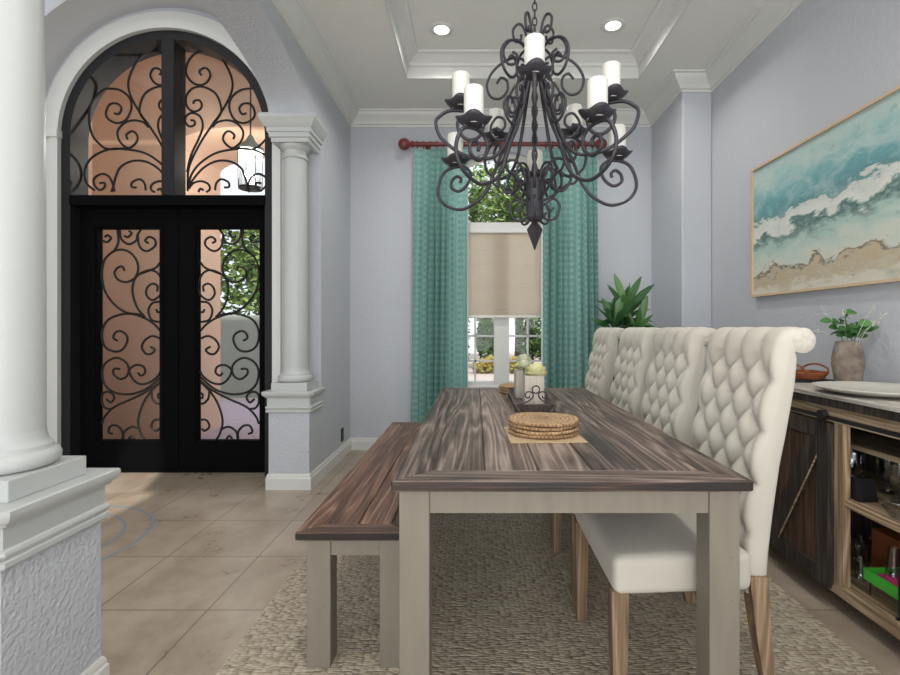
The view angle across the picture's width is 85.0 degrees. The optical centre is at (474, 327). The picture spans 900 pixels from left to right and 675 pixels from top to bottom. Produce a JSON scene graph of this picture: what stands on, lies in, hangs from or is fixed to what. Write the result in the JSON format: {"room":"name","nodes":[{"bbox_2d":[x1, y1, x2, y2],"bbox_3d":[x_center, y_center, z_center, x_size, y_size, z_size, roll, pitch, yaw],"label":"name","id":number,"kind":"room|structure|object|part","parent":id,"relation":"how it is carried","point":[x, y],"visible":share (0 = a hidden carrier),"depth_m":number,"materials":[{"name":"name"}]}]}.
{"room":"dining room","nodes":[
{"label":"dining room","id":0,"kind":"room"},
{"bbox_2d":[44,0,220,101],"bbox_3d":[-3.335,-1.000,3.775,3.730,4.300,0.550,0,0,0],"label":"wall","id":1,"kind":"structure","parent":0,"point":[49,5],"depth_m":3.82,"materials":[{"name":"paint"}]},
{"bbox_2d":[45,0,215,97],"bbox_3d":[-2.444,-0.677,3.661,1.919,3.654,0.318,0,0,0],"label":"trim","id":2,"kind":"structure","parent":1,"relation":"attached to","point":[69,22],"depth_m":3.72,"materials":[{"name":"paint"}]},
{"bbox_2d":[46,11,282,445],"bbox_3d":[-2.385,-0.650,3.783,1.970,3.600,0.075,0,0,0],"label":"trim","id":3,"kind":"structure","parent":1,"relation":"attached to","point":[65,80],"depth_m":3.77,"materials":[{"name":"paint"}]},
{"bbox_2d":[61,30,271,475],"bbox_3d":[-2.385,-0.583,3.895,1.660,3.465,0.210,0,0,0],"label":"door","id":4,"kind":"structure","parent":1,"relation":"in","point":[179,218],"depth_m":3.90,"materials":[{"name":"metal"}]},
{"bbox_2d":[204,0,349,462],"bbox_3d":[-1.325,-1.000,2.765,0.290,4.300,3.730,0,0,0],"label":"wall","id":5,"kind":"structure","parent":0,"point":[328,171],"depth_m":3.76,"materials":[{"name":"paint"}]},
{"bbox_2d":[265,438,350,489],"bbox_3d":[-1.325,1.093,4.052,0.322,0.113,1.156,0,0,0],"label":"baseboard","id":6,"kind":"structure","parent":5,"relation":"attached to","point":[309,481],"depth_m":3.48,"materials":[{"name":"wood"}]},
{"bbox_2d":[341,427,343,441],"bbox_3d":[-1.175,0.945,4.347,0.009,0.120,0.074,0,0,0],"label":"wall outlet","id":7,"kind":"object","parent":5,"relation":"attached to","point":[342,429],"visible":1,"depth_m":4.33,"materials":[{"name":"black"}]},
{"bbox_2d":[101,450,899,674],"bbox_3d":[-1.550,1.210,0.815,7.300,0.120,8.030,0,0,0],"label":"floor","id":8,"kind":"structure","parent":0,"point":[190,562],"depth_m":2.32,"materials":[{"name":"tile"}]},
{"bbox_2d":[0,0,120,674],"bbox_3d":[-1.325,-0.183,1.365,0.398,2.666,0.468,0,0,0],"label":"column","id":9,"kind":"structure","parent":8,"relation":"on","point":[53,507],"depth_m":1.35,"materials":[{"name":"paint"}]},
{"bbox_3d":[-1.325,1.093,1.365,0.322,0.113,0.392,0,0,0],"label":"molding","id":10,"kind":"part","parent":9,"relation":"part of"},
{"bbox_2d":[258,112,327,473],"bbox_3d":[-1.325,-0.183,3.595,0.398,2.666,0.318,0,0,0],"label":"column","id":11,"kind":"structure","parent":8,"relation":"on","point":[294,402],"depth_m":3.54,"materials":[{"name":"paint"}]},
{"bbox_2d":[216,513,882,674],"bbox_3d":[0.245,1.141,2.150,2.190,0.015,3.200,0,0,0],"label":"area rug","id":12,"kind":"object","parent":8,"relation":"on","point":[502,595],"visible":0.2,"depth_m":1.89,"materials":[{"name":"fabric"}]},
{"bbox_2d":[295,422,423,667],"bbox_3d":[-0.400,0.902,2.547,0.380,0.464,1.884,0,0,0],"label":"bench","id":13,"kind":"object","parent":12,"relation":"on","point":[360,516],"visible":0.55,"depth_m":1.64,"materials":[{"name":"brown wood"}]},
{"bbox_3d":[-0.522,0.916,1.673,0.080,0.436,0.080,0,0,0],"label":"leg","id":14,"kind":"part","parent":13,"relation":"part of","materials":[{"name":"grey paint"}]},
{"bbox_3d":[-0.278,0.916,1.673,0.080,0.436,0.080,0,0,0],"label":"leg","id":15,"kind":"part","parent":13,"relation":"part of","materials":[{"name":"grey paint"}]},
{"bbox_2d":[391,388,752,674],"bbox_3d":[0.249,0.762,2.230,0.926,0.744,1.960,0,0,0],"label":"dining table","id":16,"kind":"object","parent":12,"relation":"on","point":[627,464],"visible":0.94,"depth_m":1.30,"materials":[{"name":"brown wood"}]},
{"bbox_3d":[-0.160,0.776,1.330,0.080,0.715,0.080,0,0,0],"label":"leg","id":17,"kind":"part","parent":16,"relation":"part of","materials":[{"name":"grey paint"}]},
{"bbox_2d":[507,385,556,412],"bbox_3d":[0.279,0.326,2.535,0.194,0.128,0.589,0,0,0],"label":"wooden tray","id":18,"kind":"object","parent":16,"relation":"on","point":[549,406],"visible":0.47,"depth_m":2.26,"materials":[{"name":"grey wood"}]},
{"bbox_2d":[514,369,526,397],"bbox_3d":[0.268,0.305,2.700,0.096,0.150,0.096,0,0,-2],"label":"vase","id":19,"kind":"object","parent":18,"relation":"in","point":[518,373],"visible":0.43,"depth_m":2.65,"materials":[{"name":"ceramic"}]},
{"bbox_2d":[516,359,530,373],"bbox_3d":[0.250,0.209,2.499,0.088,0.101,0.082,0,0,0],"label":"bloom","id":20,"kind":"object","parent":19,"relation":"in","point":[523,363],"visible":0.96,"depth_m":2.48,"materials":[{"name":"green plant"}]},
{"bbox_2d":[516,354,531,361],"bbox_3d":[0.269,0.197,2.700,0.097,0.106,0.098,0,0,0],"label":"bloom","id":21,"kind":"object","parent":19,"relation":"in","point":[522,356],"visible":0.56,"depth_m":2.68,"materials":[{"name":"green plant"}]},
{"bbox_2d":[522,374,543,403],"bbox_3d":[0.292,0.307,2.460,0.096,0.145,0.096,0,0,-2],"label":"vase","id":22,"kind":"object","parent":18,"relation":"in","point":[528,381],"visible":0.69,"depth_m":2.41,"materials":[{"name":"ceramic"}]},
{"bbox_2d":[525,363,547,375],"bbox_3d":[0.305,0.236,2.449,0.118,0.119,0.112,0,0,0],"label":"bloom","id":23,"kind":"object","parent":22,"relation":"in","point":[534,369],"visible":0.98,"depth_m":2.42,"materials":[{"name":"yellow plant"}]},
{"bbox_3d":[0.279,0.309,2.244,0.178,0.096,0.007,0,0,0],"label":"handle","id":24,"kind":"part","parent":18,"relation":"part of","materials":[{"name":"metal"}]},
{"bbox_2d":[504,427,587,442],"bbox_3d":[0.247,0.388,1.790,0.262,0.002,0.262,0,0,-2],"label":"cloth napkin","id":25,"kind":"object","parent":16,"relation":"on","point":[577,438],"visible":0.41,"depth_m":1.69,"materials":[{"name":"beige fabric"}]},
{"bbox_2d":[508,426,577,438],"bbox_3d":[0.252,0.380,1.819,0.259,0.014,0.259,0,0,0],"label":"placemat","id":26,"kind":"object","parent":25,"relation":"on","point":[510,430],"visible":0.14,"depth_m":1.71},
{"bbox_2d":[510,425,578,435],"bbox_3d":[0.256,0.366,1.811,0.255,0.014,0.255,0,0,38],"label":"placemat","id":27,"kind":"object","parent":26,"relation":"on","point":[576,428],"visible":0.2,"depth_m":1.71,"materials":[{"name":"wicker"}]},
{"bbox_2d":[507,421,577,430],"bbox_3d":[0.248,0.351,1.819,0.259,0.014,0.259,0,0,-13],"label":"placemat","id":28,"kind":"object","parent":27,"relation":"on","point":[534,428],"visible":0.16,"depth_m":1.71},
{"bbox_2d":[508,412,578,426],"bbox_3d":[0.252,0.337,1.811,0.259,0.014,0.259,0,0,25],"label":"placemat","id":29,"kind":"object","parent":28,"relation":"on","point":[538,419],"visible":1,"depth_m":1.78,"materials":[{"name":"wicker"}]},
{"bbox_3d":[0.658,0.776,1.330,0.080,0.715,0.080,0,0,0],"label":"leg","id":30,"kind":"part","parent":16,"relation":"part of","materials":[{"name":"grey paint"}]},
{"bbox_3d":[0.272,0.382,2.990,0.253,0.014,0.253,0,0,0],"label":"placemat","id":31,"kind":"object","parent":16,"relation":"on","visible":0},
{"bbox_3d":[0.272,0.368,2.990,0.253,0.014,0.253,0,0,27],"label":"placemat","id":32,"kind":"object","parent":31,"relation":"on","visible":0},
{"bbox_2d":[499,383,513,388],"bbox_3d":[0.272,0.354,2.990,0.253,0.014,0.253,0,0,-36],"label":"placemat","id":33,"kind":"object","parent":32,"relation":"on","point":[504,385],"visible":0.23,"depth_m":2.97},
{"bbox_2d":[585,327,624,400],"bbox_3d":[0.699,0.565,3.475,0.618,1.137,0.557,0,0,0],"label":"dining chair","id":34,"kind":"object","parent":12,"relation":"on","point":[603,356],"visible":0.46,"depth_m":3.30,"materials":[{"name":"fabric"}]},
{"bbox_2d":[550,327,660,546],"bbox_3d":[0.699,0.565,2.804,0.618,1.137,0.557,0,0,0],"label":"dining chair","id":35,"kind":"object","parent":12,"relation":"on","point":[628,388],"visible":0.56,"depth_m":2.68,"materials":[{"name":"fabric"}]},
{"bbox_3d":[0.414,0.942,2.556,0.048,0.383,0.048,0,0,0],"label":"leg","id":36,"kind":"part","parent":35,"relation":"part of","materials":[{"name":"brown wood"}]},
{"bbox_3d":[0.902,0.392,2.804,0.212,0.792,0.440,0,0,0],"label":"backrest","id":37,"kind":"part","parent":35,"relation":"part of","materials":[{"name":"fabric"}]},
{"bbox_2d":[552,327,715,609],"bbox_3d":[0.699,0.565,2.236,0.618,1.137,0.557,0,0,0],"label":"dining chair","id":38,"kind":"object","parent":12,"relation":"on","point":[669,404],"visible":0.5,"depth_m":2.11,"materials":[{"name":"fabric"}]},
{"bbox_3d":[0.414,0.942,2.484,0.048,0.383,0.048,0,0,0],"label":"leg","id":39,"kind":"part","parent":38,"relation":"part of","materials":[{"name":"brown wood"}]},
{"bbox_3d":[0.414,0.942,1.988,0.048,0.383,0.048,0,0,0],"label":"leg","id":40,"kind":"part","parent":38,"relation":"part of","materials":[{"name":"brown wood"}]},
{"bbox_3d":[0.902,0.392,2.236,0.212,0.792,0.440,0,0,0],"label":"backrest","id":41,"kind":"part","parent":38,"relation":"part of","materials":[{"name":"fabric"}]},
{"bbox_3d":[0.855,0.931,2.029,0.099,0.403,0.054,0,0,0],"label":"leg","id":42,"kind":"part","parent":38,"relation":"part of","materials":[{"name":"brown wood"}]},
{"bbox_2d":[574,327,815,674],"bbox_3d":[0.699,0.565,1.665,0.618,1.137,0.557,0,0,0],"label":"dining chair","id":43,"kind":"object","parent":12,"relation":"on","point":[745,394],"visible":0.69,"depth_m":1.46,"materials":[{"name":"fabric"}]},
{"bbox_3d":[0.414,0.942,1.913,0.048,0.383,0.048,0,0,0],"label":"leg","id":44,"kind":"part","parent":43,"relation":"part of","materials":[{"name":"brown wood"}]},
{"bbox_3d":[0.414,0.942,1.417,0.048,0.383,0.048,0,0,0],"label":"leg","id":45,"kind":"part","parent":43,"relation":"part of","materials":[{"name":"brown wood"}]},
{"bbox_3d":[0.599,0.700,1.665,0.410,0.124,0.557,0,0,0],"label":"seat","id":46,"kind":"part","parent":43,"relation":"part of","materials":[{"name":"fabric"}]},
{"bbox_3d":[0.902,0.392,1.665,0.212,0.792,0.440,0,0,0],"label":"backrest","id":47,"kind":"part","parent":43,"relation":"part of","materials":[{"name":"fabric"}]},
{"bbox_3d":[0.855,0.931,1.458,0.099,0.403,0.054,0,0,0],"label":"leg","id":48,"kind":"part","parent":43,"relation":"part of","materials":[{"name":"brown wood"}]},
{"bbox_2d":[590,273,655,379],"bbox_3d":[1.228,0.349,3.975,0.634,1.601,0.615,0,0,39],"label":"dracaena","id":49,"kind":"object","parent":8,"relation":"on","point":[620,312],"visible":0.35,"depth_m":3.93,"materials":[{"name":"green plant"}]},
{"bbox_2d":[769,383,899,640],"bbox_3d":[1.655,0.711,1.680,0.470,0.878,2.160,0,0,0],"label":"sideboard","id":50,"kind":"object","parent":8,"relation":"on","point":[815,518],"visible":0.54,"depth_m":2.03,"materials":[{"name":"brown wood"}]},
{"bbox_3d":[1.446,0.725,2.217,0.016,0.674,0.445,0,0,0],"label":"door frame","id":51,"kind":"part","parent":50,"relation":"part of","materials":[{"name":"brown wood"}]},
{"bbox_3d":[1.458,0.725,2.216,0.017,0.654,0.423,0,0,0],"label":"barn door","id":52,"kind":"part","parent":50,"relation":"part of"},
{"bbox_2d":[795,379,833,382],"bbox_3d":[1.647,0.265,2.575,0.295,0.013,0.280,0,0,0],"label":"serving board","id":53,"kind":"object","parent":50,"relation":"on","point":[796,380],"visible":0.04,"depth_m":2.44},
{"bbox_2d":[795,363,828,379],"bbox_3d":[1.700,0.219,2.530,0.196,0.078,0.233,0,0,0],"label":"rattan basket","id":54,"kind":"object","parent":53,"relation":"on","point":[802,373],"visible":0.72,"depth_m":2.45,"materials":[{"name":"wicker"}]},
{"bbox_3d":[1.755,0.204,2.530,0.020,0.048,0.209,0,0,0],"label":"handle","id":55,"kind":"part","parent":54,"relation":"part of","materials":[{"name":"orange wicker"}]},
{"bbox_3d":[1.485,0.713,1.982,0.030,0.650,0.050,0,0,0],"label":"post","id":56,"kind":"part","parent":50,"relation":"part of","materials":[{"name":"brown wood"}]},
{"bbox_3d":[1.457,0.364,1.680,0.046,0.016,2.100,0,0,0],"label":"sliding rail","id":57,"kind":"part","parent":50,"relation":"part of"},
{"bbox_2d":[831,341,864,380],"bbox_3d":[1.800,0.168,2.365,0.132,0.208,0.132,0,0,0],"label":"ceramic vase","id":58,"kind":"object","parent":50,"relation":"on","point":[847,360],"visible":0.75,"depth_m":2.32,"materials":[{"name":"ceramic"}]},
{"bbox_2d":[813,304,886,346],"bbox_3d":[1.784,0.070,2.327,0.196,0.368,0.285,0,0,-35],"label":"sprigs","id":59,"kind":"object","parent":58,"relation":"in","point":[864,325],"visible":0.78,"depth_m":2.33,"materials":[{"name":"green plant"}]},
{"bbox_3d":[1.780,0.089,2.350,0.162,0.330,0.074,0,0,0],"label":"stem","id":60,"kind":"part","parent":59,"relation":"part of","materials":[{"name":"green plant"}]},
{"bbox_2d":[802,415,899,463],"bbox_3d":[1.727,0.493,2.058,0.302,0.023,1.321,0,0,0],"label":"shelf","id":61,"kind":"object","parent":50,"relation":"attached to","point":[888,448],"depth_m":2.04,"materials":[{"name":"brown wood"}]},
{"bbox_2d":[811,381,899,397],"bbox_3d":[1.655,0.257,2.010,0.456,0.030,0.456,0,0,0],"label":"serving platter","id":62,"kind":"object","parent":50,"relation":"on","point":[860,388],"visible":1,"depth_m":2.11,"materials":[{"name":"ceramic"}]},
{"bbox_2d":[850,452,865,476],"bbox_3d":[1.620,0.606,2.100,0.088,0.158,0.088,0,0,0],"label":"glass goblet","id":63,"kind":"object","parent":50,"relation":"on","point":[863,457],"visible":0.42,"depth_m":2.07,"materials":[{"name":"clear glass"}]},
{"bbox_2d":[850,545,867,570],"bbox_3d":[1.660,0.996,2.120,0.063,0.090,0.063,0,0,0],"label":"glass tumbler","id":64,"kind":"object","parent":50,"relation":"on","point":[858,568],"visible":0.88,"depth_m":2.12,"materials":[{"name":"clear glass"}]},
{"bbox_2d":[853,557,869,581],"bbox_3d":[1.600,1.000,2.030,0.056,0.080,0.056,0,0,0],"label":"glass tumbler","id":65,"kind":"object","parent":50,"relation":"on","point":[862,579],"visible":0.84,"depth_m":2.03,"materials":[{"name":"clear glass"}]},
{"bbox_2d":[853,534,871,561],"bbox_3d":[1.740,0.991,2.200,0.070,0.100,0.070,0,0,0],"label":"glass tumbler","id":66,"kind":"object","parent":50,"relation":"on","point":[861,559],"visible":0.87,"depth_m":2.20,"materials":[{"name":"clear glass"}]},
{"bbox_2d":[850,477,878,502],"bbox_3d":[1.546,0.642,1.962,0.075,0.085,0.080,0,0,0],"label":"box","id":67,"kind":"object","parent":50,"relation":"on","point":[862,489],"visible":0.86,"depth_m":1.94,"materials":[{"name":"black"}]},
{"bbox_2d":[845,465,899,532],"bbox_3d":[1.677,0.700,2.058,0.402,0.029,1.321,0,0,0],"label":"shelf","id":68,"kind":"object","parent":50,"relation":"attached to","point":[875,512],"depth_m":1.91,"materials":[{"name":"brown wood"}]},
{"bbox_2d":[850,536,899,621],"bbox_3d":[1.688,1.053,1.680,0.380,0.024,2.080,0,0,0],"label":"shelf","id":69,"kind":"object","parent":50,"relation":"attached to","point":[878,599],"depth_m":1.93,"materials":[{"name":"brown wood"}]},
{"bbox_2d":[863,567,898,599],"bbox_3d":[1.615,0.992,1.845,0.170,0.098,0.170,0,0,0],"label":"plastic tray","id":70,"kind":"object","parent":50,"relation":"on","point":[869,573],"visible":0.87,"depth_m":1.88,"materials":[{"name":"green"}]},
{"bbox_2d":[877,574,897,586],"bbox_3d":[1.615,0.969,1.845,0.144,0.022,0.144,0,0,0],"label":"folded napkin","id":71,"kind":"object","parent":70,"relation":"in","point":[893,581],"visible":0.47,"depth_m":1.87,"materials":[{"name":"pink"}]},
{"bbox_2d":[885,545,899,578],"bbox_3d":[1.620,0.903,1.895,0.052,0.110,0.052,0,0,0],"label":"glass tumbler","id":72,"kind":"object","parent":71,"relation":"on","point":[892,575],"visible":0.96,"depth_m":1.90,"materials":[{"name":"clear glass"}]},
{"bbox_2d":[872,528,899,566],"bbox_3d":[1.800,0.956,2.060,0.140,0.170,0.160,0,0,0],"label":"wooden box","id":73,"kind":"object","parent":50,"relation":"on","point":[881,537],"visible":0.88,"depth_m":2.08,"materials":[{"name":"wood"}]},
{"bbox_2d":[875,457,899,504],"bbox_3d":[1.672,0.605,1.920,0.160,0.160,0.160,0,0,0],"label":"glass compote","id":74,"kind":"object","parent":50,"relation":"on","point":[880,469],"visible":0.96,"depth_m":1.93,"materials":[{"name":"clear glass"}]},
{"bbox_2d":[878,463,899,494],"bbox_3d":[1.720,0.613,2.040,0.080,0.142,0.080,0,0,0],"label":"glass goblet","id":75,"kind":"object","parent":50,"relation":"on","point":[897,472],"visible":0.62,"depth_m":2.03,"materials":[{"name":"clear glass"}]},
{"bbox_2d":[881,503,899,520],"bbox_3d":[1.530,0.666,1.760,0.110,0.036,0.110,0,0,0],"label":"glass dish","id":76,"kind":"object","parent":50,"relation":"on","point":[895,515],"visible":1,"depth_m":1.76,"materials":[{"name":"clear glass"}]},
{"bbox_2d":[895,568,899,620],"bbox_3d":[1.512,0.944,1.695,0.022,0.192,0.110,0,0,0],"label":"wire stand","id":77,"kind":"object","parent":50,"relation":"on","point":[898,618],"visible":1,"depth_m":1.74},
{"bbox_2d":[350,127,651,437],"bbox_3d":[0.315,-0.600,4.730,3.570,3.500,0.200,0,0,0],"label":"wall","id":78,"kind":"structure","parent":0,"point":[381,173],"depth_m":4.63,"materials":[{"name":"paint"}]},
{"bbox_2d":[351,438,377,449],"bbox_3d":[0.365,1.093,4.279,3.090,0.113,0.701,0,0,0],"label":"baseboard","id":79,"kind":"structure","parent":78,"relation":"attached to","point":[356,443],"depth_m":4.61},
{"bbox_2d":[398,138,606,149],"bbox_3d":[0.255,-1.679,4.553,1.930,0.157,0.159,0,0,0],"label":"curtain rod","id":80,"kind":"object","parent":78,"relation":"attached to","point":[404,143],"visible":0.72,"depth_m":4.51,"materials":[{"name":"brown wood"}]},
{"bbox_2d":[411,141,467,421],"bbox_3d":[-0.330,-0.298,4.520,0.535,2.866,0.118,0,0,0],"label":"curtain","id":81,"kind":"object","parent":80,"relation":"hanging from","point":[440,233],"visible":0.77,"depth_m":4.52,"materials":[{"name":"teal fabric"}]},
{"bbox_2d":[541,141,598,388],"bbox_3d":[0.885,-0.298,4.522,0.540,2.866,0.121,0,0,0],"label":"curtain","id":82,"kind":"object","parent":80,"relation":"hanging from","point":[569,243],"visible":0.7,"depth_m":4.52,"materials":[{"name":"teal fabric"}]},
{"bbox_2d":[468,154,540,387],"bbox_3d":[0.255,-0.547,4.695,0.980,2.254,0.190,0,0,0],"label":"window","id":83,"kind":"structure","parent":78,"relation":"in","point":[501,335],"depth_m":4.68,"materials":[{"name":"white wood"}]},
{"bbox_3d":[0.255,0.563,4.645,0.980,0.034,0.090,0,0,0],"label":"sill","id":84,"kind":"part","parent":83,"relation":"part of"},
{"bbox_2d":[468,230,540,317],"bbox_3d":[0.255,-0.513,4.660,0.850,0.837,0.040,0,0,0],"label":"window shade","id":85,"kind":"object","parent":83,"relation":"attached to","point":[504,267],"visible":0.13,"depth_m":4.66,"materials":[{"name":"fabric"}]},
{"bbox_3d":[0.255,-0.916,4.660,0.850,0.032,0.040,0,0,0],"label":"head rail","id":86,"kind":"part","parent":85,"relation":"part of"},
{"bbox_3d":[0.255,-0.109,4.660,0.850,0.028,0.040,0,0,0],"label":"rail","id":87,"kind":"part","parent":85,"relation":"part of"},
{"bbox_3d":[0.255,-0.965,4.725,0.872,0.080,0.130,0,0,0],"label":"transom rail","id":88,"kind":"part","parent":83,"relation":"part of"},
{"bbox_2d":[303,0,765,108],"bbox_3d":[0.365,-2.132,0.715,3.090,0.225,7.830,0,0,0],"label":"ceiling","id":89,"kind":"structure","parent":0,"point":[358,35],"depth_m":3.54,"materials":[{"name":"paint"}]},
{"bbox_2d":[430,22,453,36],"bbox_3d":[-0.245,-2.190,3.600,0.176,0.010,0.176,0,0,0],"label":"recessed light","id":90,"kind":"object","parent":89,"relation":"in","point":[441,29],"visible":1,"depth_m":3.59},
{"bbox_2d":[434,0,639,250],"bbox_3d":[0.293,-1.274,2.223,0.947,1.858,0.952,0,0,-3],"label":"chandelier","id":91,"kind":"object","parent":89,"relation":"hanging from","point":[605,90],"visible":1,"depth_m":2.13,"materials":[{"name":"metal"}]},
{"bbox_3d":[0.040,-0.974,2.156,0.440,0.476,0.015,0,0,-11],"label":"arm","id":92,"kind":"part","parent":91,"relation":"part of","materials":[{"name":"metal"}]},
{"bbox_3d":[0.033,-0.872,2.310,0.490,0.620,0.016,0,0,25],"label":"arm","id":93,"kind":"part","parent":91,"relation":"part of","materials":[{"name":"metal"}]},
{"bbox_3d":[0.091,-0.872,2.010,0.340,0.620,0.363,0,0,0],"label":"arm","id":94,"kind":"part","parent":91,"relation":"part of","materials":[{"name":"metal"}]},
{"bbox_3d":[0.155,-0.974,2.403,0.015,0.476,0.440,0,0,-29],"label":"arm","id":95,"kind":"part","parent":91,"relation":"part of","materials":[{"name":"metal"}]},
{"bbox_3d":[0.268,-0.951,2.200,0.030,0.642,0.030,0,0,0],"label":"twisted post","id":96,"kind":"part","parent":91,"relation":"part of","materials":[{"name":"metal"}]},
{"bbox_3d":[0.268,-1.761,2.200,0.020,0.885,0.020,0,0,45],"label":"chain","id":97,"kind":"part","parent":91,"relation":"part of","materials":[{"name":"metal"}]},
{"bbox_3d":[0.240,-0.974,1.969,0.016,0.477,0.440,0,0,7],"label":"arm","id":98,"kind":"part","parent":91,"relation":"part of","materials":[{"name":"metal"}]},
{"bbox_3d":[0.427,-0.974,2.370,0.016,0.477,0.440,0,0,43],"label":"arm","id":99,"kind":"part","parent":91,"relation":"part of","materials":[{"name":"metal"}]},
{"bbox_3d":[0.394,-0.872,1.973,0.015,0.620,0.490,0,0,-29],"label":"arm","id":100,"kind":"part","parent":91,"relation":"part of","materials":[{"name":"metal"}]},
{"bbox_3d":[0.523,-0.872,2.250,0.490,0.620,0.015,0,0,-11],"label":"arm","id":101,"kind":"part","parent":91,"relation":"part of","materials":[{"name":"metal"}]},
{"bbox_3d":[0.479,-0.974,2.102,0.440,0.476,0.016,0,0,25],"label":"arm","id":102,"kind":"part","parent":91,"relation":"part of","materials":[{"name":"metal"}]},
{"bbox_2d":[384,0,691,78],"bbox_3d":[0.388,-2.106,2.160,1.895,0.179,3.620,0,0,0],"label":"trim","id":103,"kind":"structure","parent":89,"relation":"attached to","point":[416,64],"depth_m":3.89,"materials":[{"name":"paint"}]},
{"bbox_2d":[601,17,625,32],"bbox_3d":[1.000,-2.190,3.550,0.176,0.010,0.176,0,0,0],"label":"recessed light","id":104,"kind":"object","parent":89,"relation":"in","point":[615,24],"visible":1,"depth_m":3.54,"materials":[{"name":"white"}]},
{"bbox_2d":[652,93,711,447],"bbox_3d":[1.788,-0.440,4.287,0.243,3.180,0.685,0,0,0],"label":"wall","id":105,"kind":"structure","parent":0,"point":[682,136],"depth_m":3.95,"materials":[{"name":"paint"}]},
{"bbox_2d":[271,0,804,126],"bbox_3d":[0.365,-1.958,0.815,3.090,0.125,7.630,0,0,0],"label":"trim","id":106,"kind":"structure","parent":105,"relation":"attached to","point":[771,14],"depth_m":3.85,"materials":[{"name":"paint"}]},
{"bbox_2d":[712,0,899,383],"bbox_3d":[2.010,-0.600,0.715,0.200,3.500,7.830,0,0,0],"label":"wall","id":107,"kind":"structure","parent":0,"point":[829,59],"depth_m":2.88,"materials":[{"name":"paint"}]},
{"bbox_2d":[751,85,899,296],"bbox_3d":[1.891,-0.640,2.530,0.036,0.864,1.600,0,0,0],"label":"seascape painting","id":108,"kind":"object","parent":107,"relation":"attached to","point":[825,209],"visible":1,"depth_m":2.59,"materials":[{"name":"multicoloured paint"}]},
{"label":"outside","id":109,"kind":"structure","parent":0,"visible":0},
{"bbox_2d":[221,353,540,398],"bbox_3d":[1.000,1.380,15.025,30.000,0.140,21.950,0,0,0],"label":"ground","id":110,"kind":"structure","parent":109,"point":[488,376],"depth_m":13.80,"materials":[{"name":"concrete"}]},
{"bbox_2d":[221,315,258,397],"bbox_3d":[-3.750,0.535,9.300,5.500,1.550,0.200,0,0,0],"label":"wall","id":111,"kind":"structure","parent":110,"relation":"on","point":[230,324],"depth_m":9.20,"materials":[{"name":"paint"}]},
{"bbox_2d":[221,230,258,314],"bbox_3d":[-5.299,-1.019,11.693,3.245,4.663,2.057,0,0,-15],"label":"tree","id":112,"kind":"object","parent":110,"relation":"on","point":[242,258],"visible":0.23,"depth_m":11.30,"materials":[{"name":"green plant"}]},
{"bbox_2d":[468,318,470,359],"bbox_3d":[-0.741,0.171,15.777,1.206,2.293,1.034,0,0,-38],"label":"bush","id":113,"kind":"object","parent":110,"relation":"on","point":[468,318],"visible":0.02,"depth_m":15.79,"materials":[{"name":"green plant"}]},
{"bbox_2d":[472,355,493,372],"bbox_3d":[0.298,1.035,14.203,0.836,0.582,0.754,0,0,0],"label":"flowering shrub","id":114,"kind":"object","parent":110,"relation":"on","point":[486,367],"visible":0.8,"depth_m":14.04,"materials":[{"name":"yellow plant"}]},
{"bbox_2d":[473,318,493,358],"bbox_3d":[0.523,0.181,15.825,1.181,2.262,1.149,0,0,0],"label":"bush","id":115,"kind":"object","parent":110,"relation":"on","point":[486,325],"visible":0.55,"depth_m":15.49,"materials":[{"name":"green plant"}]},
{"bbox_2d":[468,161,526,355],"bbox_3d":[1.617,-2.546,17.930,4.592,7.718,4.158,0,0,0],"label":"tree","id":116,"kind":"object","parent":110,"relation":"on","point":[493,204],"visible":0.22,"depth_m":16.90,"materials":[{"name":"green plant"}]},
{"bbox_2d":[509,356,531,372],"bbox_3d":[1.260,1.038,14.212,0.800,0.562,0.794,0,0,0],"label":"flowering shrub","id":117,"kind":"object","parent":110,"relation":"on","point":[512,365],"visible":0.22,"depth_m":14.04,"materials":[{"name":"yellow plant"}]},
{"bbox_2d":[514,318,540,363],"bbox_3d":[1.804,0.203,15.817,1.158,2.220,1.125,0,0,0],"label":"bush","id":118,"kind":"object","parent":110,"relation":"on","point":[534,345],"visible":0.57,"depth_m":15.52,"materials":[{"name":"green plant"}]},
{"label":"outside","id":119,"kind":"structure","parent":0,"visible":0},
{"bbox_3d":[-3.750,-3.300,5.130,5.500,0.100,2.140,0,0,0],"label":"ceiling","id":120,"kind":"structure","parent":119,"visible":0},
{"bbox_2d":[237,86,263,191],"bbox_3d":[-2.300,-2.330,5.020,0.260,1.840,0.260,0,0,0],"label":"lantern","id":121,"kind":"object","parent":120,"relation":"hanging from","point":[249,142],"visible":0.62,"depth_m":5.01,"materials":[{"name":"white glass"}]},
{"bbox_3d":[-2.300,-2.605,5.020,0.110,1.290,0.110,0,0,0],"label":"hanging rod","id":122,"kind":"part","parent":121,"relation":"part of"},
{"bbox_3d":[-2.300,-1.625,5.020,0.236,0.370,0.236,0,0,0],"label":"lamp shade","id":123,"kind":"part","parent":121,"relation":"part of","materials":[{"name":"clear glass"}]},
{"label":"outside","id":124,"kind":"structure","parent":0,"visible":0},
{"bbox_2d":[201,399,258,438],"bbox_3d":[-3.700,1.280,6.325,5.600,0.059,4.549,0,0,0],"label":"floor","id":125,"kind":"structure","parent":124,"point":[235,415],"depth_m":6.62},
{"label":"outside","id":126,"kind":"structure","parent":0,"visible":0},
{"bbox_2d":[88,122,91,194],"bbox_3d":[-4.200,-1.000,4.651,0.200,4.500,1.199,0,0,0],"label":"wall","id":127,"kind":"structure","parent":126,"point":[90,136],"depth_m":5.22,"materials":[{"name":"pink paint"}]},
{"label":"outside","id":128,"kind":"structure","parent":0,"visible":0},
{"bbox_2d":[92,52,264,438],"bbox_3d":[-3.750,-1.000,5.725,5.500,4.500,0.950,0,0,0],"label":"wall","id":129,"kind":"structure","parent":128,"point":[137,329],"depth_m":5.25,"materials":[{"name":"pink paint"}]}
]}

